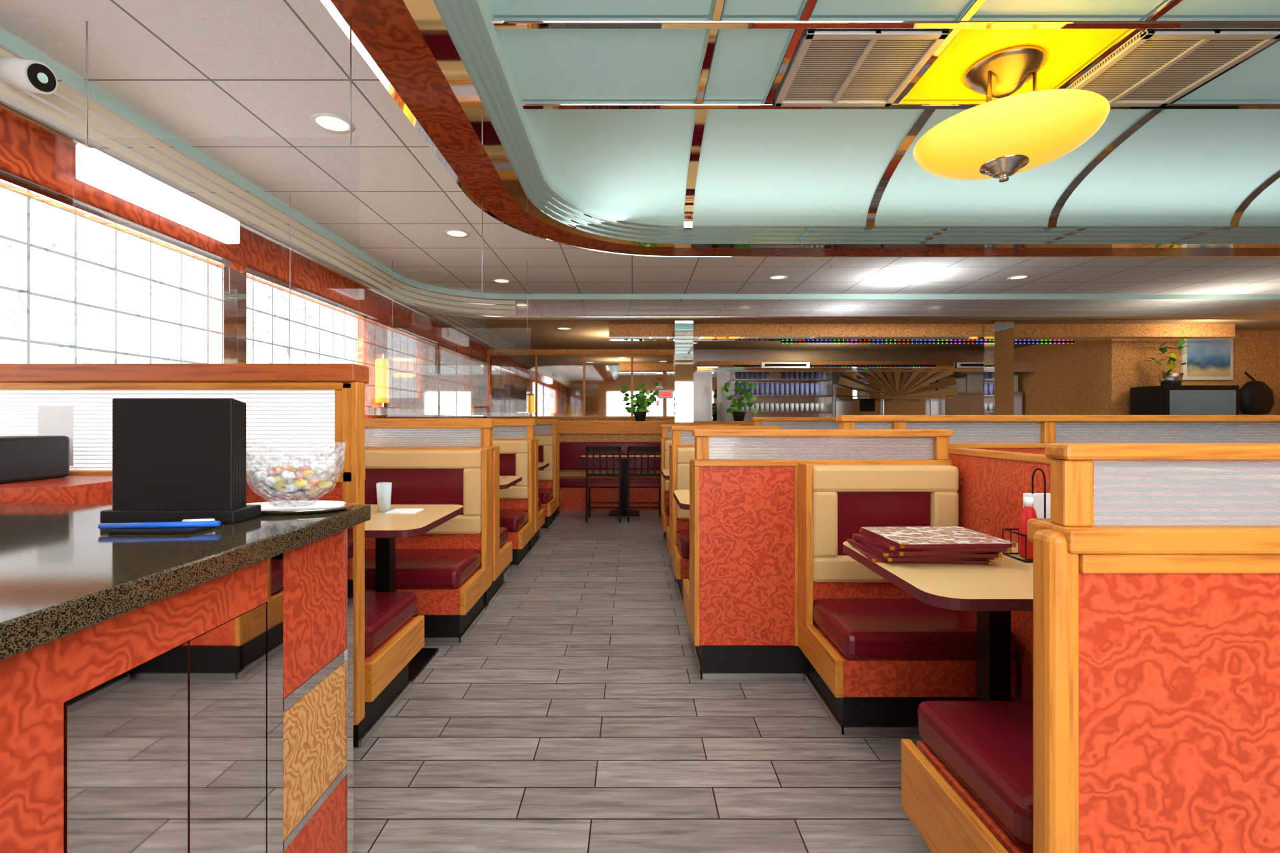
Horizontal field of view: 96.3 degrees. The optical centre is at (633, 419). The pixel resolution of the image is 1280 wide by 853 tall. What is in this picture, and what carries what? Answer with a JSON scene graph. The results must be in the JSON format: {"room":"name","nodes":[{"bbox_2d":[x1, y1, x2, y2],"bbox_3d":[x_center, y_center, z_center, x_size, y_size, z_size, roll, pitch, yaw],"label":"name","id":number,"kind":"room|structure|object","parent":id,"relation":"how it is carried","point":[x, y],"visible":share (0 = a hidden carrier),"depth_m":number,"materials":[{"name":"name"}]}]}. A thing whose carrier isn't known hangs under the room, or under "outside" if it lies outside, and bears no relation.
{"room":"diner","nodes":[
{"label":"diner","id":0,"kind":"room"},
{"bbox_2d":[0,181,487,446],"bbox_3d":[-2.550,-0.420,3.550,0.200,3.320,12.100,0,0,0],"label":"window frame","id":1,"kind":"structure","parent":0,"point":[231,282],"depth_m":4.13,"materials":[{"name":"silver metal"}]},
{"bbox_2d":[0,56,57,94],"bbox_3d":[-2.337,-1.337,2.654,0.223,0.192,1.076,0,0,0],"label":"security camera","id":2,"kind":"object","parent":1,"relation":"attached to","point":[15,73],"visible":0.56,"depth_m":2.15,"materials":[{"name":"white paint"}]},
{"bbox_2d":[0,186,215,363],"bbox_3d":[-2.550,-0.323,2.165,0.100,1.201,2.526,0,0,0],"label":"window","id":3,"kind":"structure","parent":1,"relation":"in","point":[75,289],"depth_m":2.64,"materials":[{"name":"white glass"}]},
{"bbox_2d":[76,148,239,243],"bbox_3d":[-2.393,-1.120,2.965,0.087,0.140,0.930,0,0,0],"label":"light fixture","id":4,"kind":"object","parent":1,"relation":"attached to","point":[95,168],"visible":1,"depth_m":2.81,"materials":[{"name":"white plastic"}]},
{"bbox_2d":[0,113,396,323],"bbox_3d":[-2.440,-0.455,1.700,0.020,1.530,8.400,0,0,0],"label":"trim","id":5,"kind":"structure","parent":1,"relation":"attached to","point":[32,161],"depth_m":2.92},
{"bbox_2d":[246,277,357,364],"bbox_3d":[-2.550,-0.323,4.415,0.100,1.201,1.566,0,0,0],"label":"window","id":6,"kind":"structure","parent":1,"relation":"in","point":[283,327],"depth_m":4.21,"materials":[{"name":"white glass"}]},
{"bbox_2d":[373,354,391,407],"bbox_3d":[-2.400,-0.370,5.490,0.099,0.500,0.180,0,0,0],"label":"wall sconce","id":7,"kind":"object","parent":1,"relation":"attached to","point":[382,363],"visible":1,"depth_m":5.42,"materials":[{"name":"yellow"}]},
{"bbox_2d":[389,314,483,415],"bbox_3d":[-2.442,-0.560,7.530,0.014,1.000,3.560,0,0,0],"label":"window","id":8,"kind":"structure","parent":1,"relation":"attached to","point":[431,373],"depth_m":6.86,"materials":[{"name":"clear glass"}]},
{"bbox_2d":[487,349,673,433],"bbox_3d":[3.025,-0.420,9.700,10.950,3.320,0.200,0,0,0],"label":"wall","id":9,"kind":"structure","parent":0,"point":[489,351],"depth_m":9.60,"materials":[{"name":"brown wood"}]},
{"bbox_2d":[488,352,673,418],"bbox_3d":[-0.790,-0.570,9.585,3.280,1.100,0.029,0,0,0],"label":"wall mirror","id":10,"kind":"object","parent":9,"relation":"attached to","point":[560,375],"visible":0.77,"depth_m":9.59,"materials":[{"name":"silver metal"}]},
{"bbox_2d":[658,390,672,398],"bbox_3d":[0.540,-0.430,9.573,0.240,0.140,0.050,0,0,0],"label":"exit sign","id":11,"kind":"object","parent":10,"relation":"attached to","point":[663,394],"visible":1,"depth_m":9.55,"materials":[{"name":"white paint"}]},
{"bbox_2d":[0,0,1279,293],"bbox_3d":[3.025,-1.870,3.550,10.950,0.780,12.100,0,0,0],"label":"ceiling","id":12,"kind":"structure","parent":0,"point":[241,83],"depth_m":3.41,"materials":[{"name":"white paint"}]},
{"bbox_2d":[86,21,351,145],"bbox_3d":[-1.550,-0.855,2.130,1.060,1.250,0.006,0,0,0],"label":"sheet","id":13,"kind":"object","parent":12,"relation":"hanging from","point":[87,22],"visible":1,"depth_m":2.13,"materials":[{"name":"white"}]},
{"bbox_2d":[309,112,354,133],"bbox_3d":[-1.500,-1.478,2.860,0.200,0.003,0.200,0,0,0],"label":"recessed light","id":14,"kind":"object","parent":12,"relation":"in","point":[330,121],"visible":0.97,"depth_m":2.85,"materials":[{"name":"white glass"}]},
{"bbox_2d":[290,194,482,293],"bbox_3d":[-1.630,-0.755,3.760,1.340,1.450,0.006,0,0,0],"label":"sheet","id":15,"kind":"object","parent":12,"relation":"hanging from","point":[290,194],"visible":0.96,"depth_m":3.76,"materials":[{"name":"white"}]},
{"bbox_2d":[444,229,469,237],"bbox_3d":[-1.400,-1.478,4.550,0.200,0.003,0.200,0,0,0],"label":"recessed light","id":16,"kind":"object","parent":12,"relation":"in","point":[457,233],"visible":1,"depth_m":4.55,"materials":[{"name":"white glass"}]},
{"bbox_2d":[392,261,527,331],"bbox_3d":[-1.630,-0.755,5.360,1.340,1.450,0.006,0,0,0],"label":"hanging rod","id":17,"kind":"object","parent":12,"relation":"hanging from","point":[392,261],"visible":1,"depth_m":5.36,"materials":[{"name":"white"}]},
{"bbox_2d":[492,278,511,283],"bbox_3d":[-1.400,-1.478,6.100,0.200,0.003,0.200,0,0,0],"label":"recessed light","id":18,"kind":"object","parent":12,"relation":"in","point":[501,281],"visible":1,"depth_m":6.10,"materials":[{"name":"white paint"}]},
{"bbox_2d":[0,28,1279,319],"bbox_3d":[3.025,-1.330,2.126,10.950,0.300,9.251,0,0,0],"label":"fascia","id":19,"kind":"object","parent":12,"relation":"attached to","point":[115,130],"depth_m":6.51,"materials":[{"name":"white paint"}]},
{"bbox_2d":[768,275,787,279],"bbox_3d":[1.500,-1.478,5.950,0.200,0.003,0.200,0,0,0],"label":"recessed light","id":20,"kind":"object","parent":12,"relation":"in","point":[775,277],"visible":1,"depth_m":5.96,"materials":[{"name":"white glass"}]},
{"bbox_2d":[320,0,1279,257],"bbox_3d":[3.697,-1.793,1.355,9.605,0.634,7.710,0,0,0],"label":"cove","id":21,"kind":"object","parent":12,"relation":"attached to","point":[649,183],"visible":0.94,"depth_m":4.29,"materials":[{"name":"teal paint"}]},
{"bbox_2d":[774,29,949,106],"bbox_3d":[1.030,-1.651,2.690,0.600,0.058,0.560,0,0,0],"label":"ceiling vent","id":22,"kind":"object","parent":12,"relation":"in","point":[827,67],"visible":0.99,"depth_m":2.64,"materials":[{"name":"white metal"}]},
{"bbox_2d":[488,0,1279,109],"bbox_3d":[1.450,-1.873,0.531,4.344,0.475,4.982,0,0,0],"label":"ceiling panel","id":23,"kind":"object","parent":12,"relation":"attached to","point":[562,54],"depth_m":2.52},
{"bbox_2d":[912,44,1109,182],"bbox_3d":[1.745,-1.392,2.700,0.770,0.534,0.770,0,0,0],"label":"pendant lamp","id":24,"kind":"object","parent":12,"relation":"hanging from","point":[1005,137],"visible":1,"depth_m":2.56,"materials":[{"name":"yellow glass"}]},
{"bbox_2d":[1007,275,1030,279],"bbox_3d":[4.000,-1.478,5.950,0.200,0.003,0.200,0,0,0],"label":"recessed light","id":25,"kind":"object","parent":12,"relation":"in","point":[1017,277],"visible":1,"depth_m":5.96,"materials":[{"name":"white paint"}]},
{"bbox_2d":[1068,29,1279,106],"bbox_3d":[2.455,-1.651,2.690,0.590,0.058,0.560,0,0,0],"label":"ceiling vent","id":26,"kind":"object","parent":12,"relation":"in","point":[1157,67],"visible":0.73,"depth_m":2.62,"materials":[{"name":"white metal"}]},
{"bbox_2d":[353,510,931,852],"bbox_3d":[3.025,1.240,3.700,11.550,0.001,12.400,0,0,0],"label":"floor","id":27,"kind":"structure","parent":0,"point":[576,715],"depth_m":2.19,"materials":[{"name":"grey tile"}]},
{"bbox_2d":[0,436,111,504],"bbox_3d":[-2.070,0.647,1.875,0.740,1.185,0.370,0,0,0],"label":"stand","id":28,"kind":"object","parent":27,"relation":"on","point":[35,470],"visible":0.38,"depth_m":1.82,"materials":[{"name":"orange laminate"}]},
{"bbox_2d":[0,504,370,852],"bbox_3d":[-1.596,0.740,0.215,1.702,1.000,2.830,0,0,0],"label":"counter","id":29,"kind":"object","parent":27,"relation":"on","point":[193,693],"depth_m":1.03,"materials":[{"name":"red laminate"}]},
{"bbox_2d":[98,518,222,533],"bbox_3d":[-1.015,0.229,1.250,0.232,0.020,0.100,0,0,0],"label":"books","id":30,"kind":"object","parent":29,"relation":"on","point":[187,526],"visible":1,"depth_m":1.22,"materials":[{"name":"blue paper"}]},
{"bbox_2d":[100,398,261,523],"bbox_3d":[-1.075,0.095,1.370,0.311,0.290,0.100,0,0,0],"label":"box","id":31,"kind":"object","parent":29,"relation":"on","point":[174,460],"visible":1,"depth_m":1.33,"materials":[{"name":"black plastic"}]},
{"bbox_2d":[246,500,355,514],"bbox_3d":[-0.905,0.234,1.525,0.320,0.012,0.192,0,0,0],"label":"tray","id":32,"kind":"object","parent":29,"relation":"on","point":[293,507],"visible":0.76,"depth_m":1.54,"materials":[{"name":"white ceramic"}]},
{"bbox_2d":[246,443,343,506],"bbox_3d":[-0.905,0.142,1.525,0.270,0.169,0.167,0,0,0],"label":"candy bowl","id":33,"kind":"object","parent":32,"relation":"on","point":[291,480],"visible":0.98,"depth_m":1.50,"materials":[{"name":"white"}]},
{"bbox_2d":[0,363,424,747],"bbox_3d":[-1.715,0.518,2.400,1.454,1.444,0.664,0,0,0],"label":"booth","id":34,"kind":"object","parent":27,"relation":"on","point":[298,411],"visible":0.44,"depth_m":2.12,"materials":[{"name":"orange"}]},
{"bbox_2d":[38,406,73,465],"bbox_3d":[-2.125,0.060,2.109,0.130,0.220,0.002,0,0,0],"label":"notice sign","id":35,"kind":"object","parent":34,"relation":"attached to","point":[52,421],"visible":0.57,"depth_m":2.11,"materials":[{"name":"white paper"}]},
{"bbox_2d":[364,504,463,682],"bbox_3d":[-1.694,0.860,2.870,1.507,0.760,0.760,0,0,0],"label":"table","id":36,"kind":"object","parent":27,"relation":"on","point":[385,528],"visible":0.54,"depth_m":2.83,"materials":[{"name":"brown laminate"}]},
{"bbox_2d":[376,482,391,512],"bbox_3d":[-1.300,0.405,2.990,0.076,0.150,0.076,0,0,0],"label":"water glass","id":37,"kind":"object","parent":36,"relation":"on","point":[383,489],"visible":0.94,"depth_m":2.96,"materials":[{"name":"grey glass"}]},
{"bbox_2d":[384,508,423,513],"bbox_3d":[-1.195,0.476,2.995,0.150,0.006,0.130,0,0,0],"label":"paper napkin","id":38,"kind":"object","parent":36,"relation":"on","point":[396,511],"visible":1,"depth_m":2.98,"materials":[{"name":"white paper"}]},
{"bbox_2d":[364,418,512,643],"bbox_3d":[-1.675,0.615,3.745,1.514,1.250,1.254,0,0,0],"label":"booth","id":39,"kind":"object","parent":27,"relation":"on","point":[454,570],"visible":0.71,"depth_m":3.59,"materials":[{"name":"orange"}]},
{"bbox_2d":[369,418,544,568],"bbox_3d":[-1.675,0.615,5.345,1.514,1.250,1.254,0,0,0],"label":"booth","id":40,"kind":"object","parent":27,"relation":"on","point":[521,514],"visible":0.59,"depth_m":5.19,"materials":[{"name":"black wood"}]},
{"bbox_2d":[431,419,563,531],"bbox_3d":[-1.675,0.615,6.945,1.514,1.250,1.254,0,0,0],"label":"booth","id":41,"kind":"object","parent":27,"relation":"on","point":[549,486],"visible":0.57,"depth_m":6.79,"materials":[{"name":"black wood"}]},
{"bbox_2d":[499,476,521,573],"bbox_3d":[-1.694,0.860,4.560,1.507,0.760,0.720,0,0,0],"label":"table","id":42,"kind":"object","parent":27,"relation":"on","point":[505,482],"visible":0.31,"depth_m":4.56,"materials":[{"name":"brown laminate"}]},
{"bbox_2d":[538,462,549,531],"bbox_3d":[-1.694,0.860,6.150,1.507,0.760,0.700,0,0,0],"label":"table","id":43,"kind":"object","parent":27,"relation":"on","point":[541,466],"visible":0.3,"depth_m":6.12,"materials":[{"name":"brown laminate"}]},
{"bbox_2d":[586,446,621,522],"bbox_3d":[-0.360,0.780,7.120,0.424,0.920,0.424,0,0,0],"label":"chair","id":44,"kind":"object","parent":27,"relation":"on","point":[591,483],"visible":1,"depth_m":6.91,"materials":[{"name":"black metal"}]},
{"bbox_2d":[580,455,660,515],"bbox_3d":[-0.125,0.860,7.585,1.150,0.760,0.400,0,0,0],"label":"table","id":45,"kind":"object","parent":27,"relation":"on","point":[624,458],"visible":0.92,"depth_m":7.55,"materials":[{"name":"black metal"}]},
{"bbox_2d":[627,446,660,522],"bbox_3d":[0.140,0.780,7.120,0.424,0.920,0.424,0,0,0],"label":"chair","id":46,"kind":"object","parent":27,"relation":"on","point":[631,483],"visible":0.82,"depth_m":6.91,"materials":[{"name":"black metal"}]},
{"bbox_2d":[661,469,669,479],"bbox_3d":[0.682,0.860,5.250,0.825,0.760,0.700,0,0,0],"label":"table","id":47,"kind":"object","parent":27,"relation":"on","point":[665,473],"visible":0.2,"depth_m":5.16,"materials":[{"name":"brown laminate"}]},
{"bbox_2d":[673,490,689,509],"bbox_3d":[0.682,0.860,3.590,0.825,0.760,0.700,0,0,0],"label":"table","id":48,"kind":"object","parent":27,"relation":"on","point":[681,497],"visible":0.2,"depth_m":3.54,"materials":[{"name":"brown laminate"}]},
{"bbox_2d":[548,421,814,510],"bbox_3d":[0.700,0.630,8.175,3.860,1.220,0.710,0,0,0],"label":"bench","id":49,"kind":"object","parent":27,"relation":"on","point":[575,437],"visible":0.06,"depth_m":8.26,"materials":[{"name":"brown wood"}]},
{"bbox_2d":[620,380,757,421],"bbox_3d":[0.816,-0.282,8.427,2.022,0.604,0.214,0,0,0],"label":"potted plants","id":50,"kind":"object","parent":49,"relation":"on","point":[641,416],"visible":1,"depth_m":8.40,"materials":[{"name":"green plant"}]},
{"bbox_2d":[673,320,693,437],"bbox_3d":[0.600,0.030,6.880,0.228,2.420,0.208,0,0,0],"label":"column","id":51,"kind":"structure","parent":27,"relation":"on","point":[683,355],"depth_m":6.78,"materials":[{"name":"white paint"}]},
{"bbox_2d":[660,424,739,548],"bbox_3d":[0.700,0.643,5.790,0.824,1.193,0.644,0,0,0],"label":"booth","id":52,"kind":"object","parent":27,"relation":"on","point":[665,442],"visible":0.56,"depth_m":5.89,"materials":[{"name":"orange wood"}]},
{"bbox_2d":[666,426,779,602],"bbox_3d":[0.700,0.643,4.410,0.824,1.193,1.184,0,0,0],"label":"booth","id":53,"kind":"object","parent":27,"relation":"on","point":[678,531],"visible":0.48,"depth_m":4.24,"materials":[{"name":"orange wood"}]},
{"bbox_2d":[730,372,833,428],"bbox_3d":[2.420,0.190,9.403,1.600,2.100,0.330,0,0,0],"label":"shelf","id":54,"kind":"object","parent":27,"relation":"on","point":[829,380],"visible":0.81,"depth_m":9.37,"materials":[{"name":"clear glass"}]},
{"bbox_2d":[682,429,1016,734],"bbox_3d":[0.900,0.643,2.770,1.224,1.193,1.164,0,0,0],"label":"booth","id":55,"kind":"object","parent":27,"relation":"on","point":[772,591],"visible":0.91,"depth_m":2.62,"materials":[{"name":"orange"}]},
{"bbox_2d":[843,540,1033,700],"bbox_3d":[1.153,0.860,1.913,0.687,0.760,0.755,0,0,0],"label":"table","id":56,"kind":"object","parent":27,"relation":"on","point":[1001,588],"visible":0.3,"depth_m":1.81,"materials":[{"name":"brown laminate"}]},
{"bbox_2d":[847,526,1015,565],"bbox_3d":[1.025,0.441,2.041,0.442,0.078,0.378,0,0,0],"label":"menus","id":57,"kind":"object","parent":56,"relation":"on","point":[951,545],"visible":1,"depth_m":1.91,"materials":[{"name":"red"}]},
{"bbox_2d":[1002,468,1050,562],"bbox_3d":[1.400,0.323,1.980,0.176,0.311,0.126,0,0,0],"label":"condiment caddy","id":58,"kind":"object","parent":56,"relation":"on","point":[1035,505],"visible":0.56,"depth_m":1.96,"materials":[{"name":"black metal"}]},
{"bbox_2d":[751,417,1182,458],"bbox_3d":[3.175,0.608,5.490,4.074,1.265,0.104,0,0,0],"label":"divider","id":59,"kind":"object","parent":27,"relation":"on","point":[756,421],"visible":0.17,"depth_m":5.45,"materials":[{"name":"orange"}]},
{"bbox_2d":[934,373,1022,431],"bbox_3d":[5.625,0.245,9.383,1.250,1.990,0.370,0,0,0],"label":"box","id":60,"kind":"object","parent":27,"relation":"on","point":[967,383],"visible":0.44,"depth_m":9.24,"materials":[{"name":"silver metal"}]},
{"bbox_2d":[983,320,1014,431],"bbox_3d":[4.385,0.030,6.880,0.238,2.420,0.208,0,0,0],"label":"column","id":61,"kind":"structure","parent":27,"relation":"on","point":[999,335],"depth_m":6.78,"materials":[{"name":"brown mirror"}]},
{"bbox_2d":[836,415,1279,471],"bbox_3d":[3.160,0.608,3.090,4.104,1.265,0.104,0,0,0],"label":"divider","id":62,"kind":"object","parent":27,"relation":"on","point":[1045,427],"visible":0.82,"depth_m":3.05,"materials":[{"name":"orange"}]},
{"bbox_2d":[1239,372,1274,415],"bbox_3d":[8.050,-0.344,7.429,0.440,0.568,0.238,0,0,0],"label":"decorative vase","id":63,"kind":"object","parent":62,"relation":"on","point":[1256,397],"visible":0.94,"depth_m":7.35,"materials":[{"name":"black ceramic"}]},
{"bbox_2d":[901,443,1279,852],"bbox_3d":[1.136,0.642,1.366,0.728,1.195,0.632,0,0,0],"label":"booth","id":64,"kind":"object","parent":27,"relation":"on","point":[1151,723],"visible":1,"depth_m":1.07,"materials":[{"name":"orange"}]},
{"bbox_2d":[949,448,1279,700],"bbox_3d":[1.532,0.686,1.933,0.075,1.108,1.563,0,0,0],"label":"booth","id":65,"kind":"object","parent":27,"relation":"on","point":[993,485],"visible":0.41,"depth_m":2.20,"materials":[{"name":"red laminate"}]},
{"bbox_2d":[1130,385,1239,442],"bbox_3d":[6.900,0.410,7.197,0.900,1.660,0.505,0,0,0],"label":"cabinet","id":66,"kind":"object","parent":27,"relation":"on","point":[1163,400],"visible":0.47,"depth_m":6.94,"materials":[{"name":"black"}]},
{"bbox_2d":[1144,339,1200,385],"bbox_3d":[6.739,-0.707,7.198,0.497,0.572,0.424,0,0,-17],"label":"potted plant","id":67,"kind":"object","parent":66,"relation":"on","point":[1167,379],"visible":0.9,"depth_m":7.16,"materials":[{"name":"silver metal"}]},
{"bbox_2d":[425,317,1279,349],"bbox_3d":[3.025,-1.205,8.175,10.950,0.050,2.849,0,0,0],"label":"ceiling","id":68,"kind":"structure","parent":0,"point":[487,334],"depth_m":7.66,"materials":[{"name":"brown wood"}]},
{"bbox_2d":[556,327,571,329],"bbox_3d":[-0.900,-1.177,7.400,0.200,0.003,0.200,0,0,0],"label":"recessed light","id":69,"kind":"object","parent":68,"relation":"in","point":[559,328],"visible":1,"depth_m":7.37,"materials":[{"name":"white paint"}]},
{"bbox_2d":[608,324,1235,341],"bbox_3d":[3.550,-1.087,7.135,7.700,0.185,0.190,0,0,0],"label":"soffit","id":70,"kind":"structure","parent":68,"relation":"attached to","point":[617,332],"depth_m":7.05,"materials":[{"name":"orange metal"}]},
{"bbox_2d":[780,341,1074,343],"bbox_3d":[3.750,-0.996,7.308,3.740,0.049,0.015,0,0,0],"label":"led strip","id":71,"kind":"object","parent":70,"relation":"attached to","point":[781,342],"visible":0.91,"depth_m":7.30,"materials":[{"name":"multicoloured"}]},
{"bbox_2d":[693,349,1036,431],"bbox_3d":[3.650,0.031,9.278,5.300,2.418,0.640,0,0,0],"label":"wall panel","id":72,"kind":"object","parent":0,"point":[867,382],"visible":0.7,"depth_m":9.58,"materials":[{"name":"brown wood"}]},
{"bbox_2d":[761,362,809,367],"bbox_3d":[2.374,-0.857,8.944,0.748,0.083,0.017,0,0,0],"label":"air vent","id":73,"kind":"object","parent":72,"relation":"attached to","point":[807,365],"depth_m":8.94,"materials":[{"name":"white metal"}]},
{"bbox_2d":[956,362,983,367],"bbox_3d":[5.252,-0.857,8.944,0.416,0.083,0.017,0,0,0],"label":"air vent","id":74,"kind":"object","parent":72,"relation":"attached to","point":[959,365],"depth_m":8.94,"materials":[{"name":"white metal"}]},
{"bbox_2d":[1014,330,1278,442],"bbox_3d":[7.400,0.030,8.575,2.200,2.420,2.050,0,0,0],"label":"wall","id":75,"kind":"structure","parent":0,"point":[1079,378],"depth_m":7.57,"materials":[{"name":"brown wood"}]},
{"bbox_2d":[1180,339,1233,380],"bbox_3d":[7.530,-0.805,7.524,0.660,0.570,0.048,0,0,0],"label":"picture frame","id":76,"kind":"object","parent":75,"relation":"attached to","point":[1215,358],"visible":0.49,"depth_m":7.50,"materials":[{"name":"beige"}]},
{"bbox_2d":[1278,330,1279,442],"bbox_3d":[8.600,-0.420,3.550,0.200,3.320,12.100,0,0,0],"label":"wall","id":77,"kind":"structure","parent":0,"point":[1279,330],"depth_m":7.54,"materials":[{"name":"brown wood"}]}
]}

